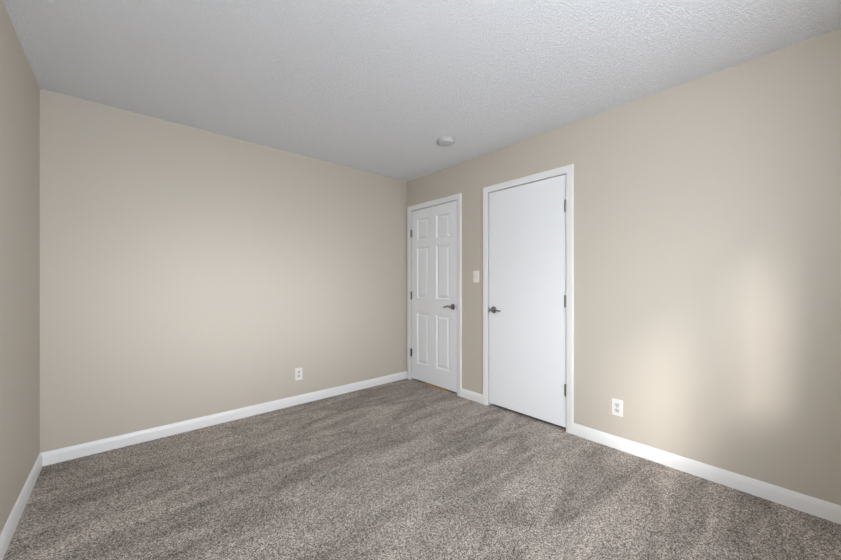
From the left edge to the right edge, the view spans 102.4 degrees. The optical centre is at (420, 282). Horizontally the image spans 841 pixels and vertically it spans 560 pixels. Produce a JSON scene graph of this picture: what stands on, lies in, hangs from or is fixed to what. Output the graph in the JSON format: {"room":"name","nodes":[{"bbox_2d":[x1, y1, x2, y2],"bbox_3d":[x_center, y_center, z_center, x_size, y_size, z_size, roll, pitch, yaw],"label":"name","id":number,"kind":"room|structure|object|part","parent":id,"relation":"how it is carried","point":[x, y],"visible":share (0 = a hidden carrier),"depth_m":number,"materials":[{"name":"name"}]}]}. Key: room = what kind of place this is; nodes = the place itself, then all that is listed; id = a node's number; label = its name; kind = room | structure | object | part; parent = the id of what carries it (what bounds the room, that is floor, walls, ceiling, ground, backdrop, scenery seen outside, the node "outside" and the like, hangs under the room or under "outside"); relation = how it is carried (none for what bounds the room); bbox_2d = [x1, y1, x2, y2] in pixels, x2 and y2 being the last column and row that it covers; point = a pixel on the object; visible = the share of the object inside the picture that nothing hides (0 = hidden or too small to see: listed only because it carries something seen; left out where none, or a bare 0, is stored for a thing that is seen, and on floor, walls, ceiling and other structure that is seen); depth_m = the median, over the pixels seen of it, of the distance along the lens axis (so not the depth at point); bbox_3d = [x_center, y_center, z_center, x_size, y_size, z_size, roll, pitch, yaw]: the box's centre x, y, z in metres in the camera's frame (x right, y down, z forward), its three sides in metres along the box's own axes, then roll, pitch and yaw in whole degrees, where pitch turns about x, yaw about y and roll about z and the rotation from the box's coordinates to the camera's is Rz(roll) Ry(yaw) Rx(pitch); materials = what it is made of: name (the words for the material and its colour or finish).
{"room":"empty bedroom","nodes":[
{"label":"empty bedroom","id":0,"kind":"room"},
{"bbox_2d":[0,0,39,534],"bbox_3d":[-1.224,-0.003,0.681,0.140,2.500,3.887,0,0,-41],"label":"wall","id":1,"kind":"structure","parent":0,"point":[19,88],"depth_m":1.74,"materials":[{"name":"beige paint"}]},
{"bbox_2d":[0,454,42,559],"bbox_3d":[-1.208,1.154,0.780,0.014,0.106,3.735,0,0,-41],"label":"baseboard","id":2,"kind":"structure","parent":1,"relation":"attached to","point":[11,524],"depth_m":1.69,"materials":[{"name":"white paint"}]},
{"bbox_2d":[40,89,406,452],"bbox_3d":[-1.361,-0.003,3.247,3.333,2.500,0.140,0,0,-41],"label":"wall","id":3,"kind":"structure","parent":0,"point":[187,272],"depth_m":2.75,"materials":[{"name":"beige paint"}]},
{"bbox_2d":[40,371,406,465],"bbox_3d":[-1.310,1.154,3.189,3.053,0.106,0.014,0,0,-41],"label":"baseboard","id":4,"kind":"structure","parent":3,"relation":"attached to","point":[102,445],"depth_m":2.74,"materials":[{"name":"white paint"}]},
{"bbox_2d":[295,367,301,380],"bbox_3d":[-1.189,0.893,3.301,0.072,0.117,0.010,0,0,-41],"label":"wall outlet","id":5,"kind":"object","parent":3,"relation":"attached to","point":[298,371],"visible":1,"depth_m":3.30,"materials":[{"name":"white plastic"}]},
{"bbox_2d":[3,379,840,559],"bbox_3d":[-0.044,1.187,1.817,3.233,0.003,3.847,0,0,-41],"label":"floor","id":6,"kind":"structure","parent":0,"point":[404,469],"depth_m":1.85,"materials":[{"name":"carpet"}]},
{"bbox_2d":[424,383,448,390],"bbox_3d":[0.177,1.188,3.847,0.053,0.018,0.370,0,0,-41],"label":"threshold","id":7,"kind":"object","parent":6,"relation":"on","point":[441,388],"visible":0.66,"depth_m":3.80,"materials":[{"name":"brown wood"}]},
{"bbox_2d":[3,0,840,181],"bbox_3d":[-0.074,-1.303,1.790,3.333,0.100,4.027,0,0,-41],"label":"ceiling","id":8,"kind":"structure","parent":0,"point":[372,86],"depth_m":1.91,"materials":[{"name":"white paint"}]},
{"bbox_2d":[438,137,454,145],"bbox_3d":[0.227,-1.236,2.978,0.150,0.036,0.150,0,0,-41],"label":"smoke detector","id":9,"kind":"object","parent":8,"relation":"attached to","point":[443,141],"visible":1,"depth_m":2.94,"materials":[{"name":"grey plastic"}]},
{"bbox_2d":[461,388,482,403],"bbox_3d":[0.519,1.154,3.414,0.014,0.106,0.288,0,0,-41],"label":"baseboard","id":10,"kind":"structure","parent":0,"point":[467,394],"depth_m":3.41,"materials":[{"name":"white paint"}]},
{"bbox_2d":[407,28,840,505],"bbox_3d":[1.169,-0.003,2.796,0.140,2.500,3.887,0,0,-41],"label":"wall","id":11,"kind":"structure","parent":0,"point":[707,209],"depth_m":2.03,"materials":[{"name":"beige paint"}]},
{"bbox_2d":[410,201,456,391],"bbox_3d":[0.129,0.148,3.852,0.099,2.034,0.766,0,0,-41],"label":"door","id":12,"kind":"structure","parent":11,"relation":"in","point":[433,233],"depth_m":3.84,"materials":[{"name":"white paint"}]},
{"bbox_3d":[0.032,-0.631,3.991,0.013,0.248,0.200,0,0,-41],"label":"panel","id":13,"kind":"part","parent":12,"relation":"part of","materials":[{"name":"white paint"}]},
{"bbox_3d":[0.032,-0.116,3.991,0.013,0.603,0.200,0,0,-41],"label":"panel","id":14,"kind":"part","parent":12,"relation":"part of","materials":[{"name":"white paint"}]},
{"bbox_3d":[0.032,0.664,3.991,0.013,0.602,0.200,0,0,-41],"label":"panel","id":15,"kind":"part","parent":12,"relation":"part of","materials":[{"name":"white paint"}]},
{"bbox_3d":[0.251,-0.631,3.743,0.013,0.248,0.208,0,0,-41],"label":"panel","id":16,"kind":"part","parent":12,"relation":"part of","materials":[{"name":"white paint"}]},
{"bbox_3d":[0.251,-0.116,3.743,0.013,0.603,0.208,0,0,-41],"label":"panel","id":17,"kind":"part","parent":12,"relation":"part of","materials":[{"name":"white paint"}]},
{"bbox_3d":[0.251,0.664,3.743,0.013,0.602,0.208,0,0,-41],"label":"panel","id":18,"kind":"part","parent":12,"relation":"part of","materials":[{"name":"white paint"}]},
{"bbox_2d":[407,193,461,396],"bbox_3d":[0.174,0.138,3.886,0.126,2.139,0.881,0,0,-41],"label":"door frame","id":19,"kind":"structure","parent":11,"relation":"attached to","point":[457,197],"depth_m":3.63,"materials":[{"name":"white paint"}]},
{"bbox_2d":[473,271,478,282],"bbox_3d":[0.554,-0.058,3.375,0.018,0.117,0.072,0,0,-41],"label":"light switch","id":20,"kind":"object","parent":11,"relation":"attached to","point":[475,273],"visible":1,"depth_m":3.37,"materials":[{"name":"white plastic"}]},
{"bbox_2d":[489,175,565,427],"bbox_3d":[0.906,0.148,2.973,0.099,2.025,0.766,0,0,-41],"label":"door","id":21,"kind":"structure","parent":11,"relation":"in","point":[527,222],"depth_m":2.95,"materials":[{"name":"white paint"}]},
{"bbox_2d":[483,164,573,433],"bbox_3d":[0.945,0.140,3.013,0.126,2.134,0.881,0,0,-41],"label":"door frame","id":22,"kind":"structure","parent":11,"relation":"attached to","point":[568,170],"depth_m":2.68,"materials":[{"name":"white paint"}]},
{"bbox_2d":[612,398,622,416],"bbox_3d":[1.406,0.894,2.416,0.010,0.117,0.072,0,0,-41],"label":"wall outlet","id":23,"kind":"object","parent":11,"relation":"attached to","point":[617,405],"visible":1,"depth_m":2.41,"materials":[{"name":"white plastic"}]},
{"bbox_2d":[573,423,840,523],"bbox_3d":[1.750,1.154,2.021,0.014,0.106,1.676,0,0,-41],"label":"baseboard","id":24,"kind":"structure","parent":11,"relation":"attached to","point":[823,509],"depth_m":1.99,"materials":[{"name":"white paint"}]}
]}

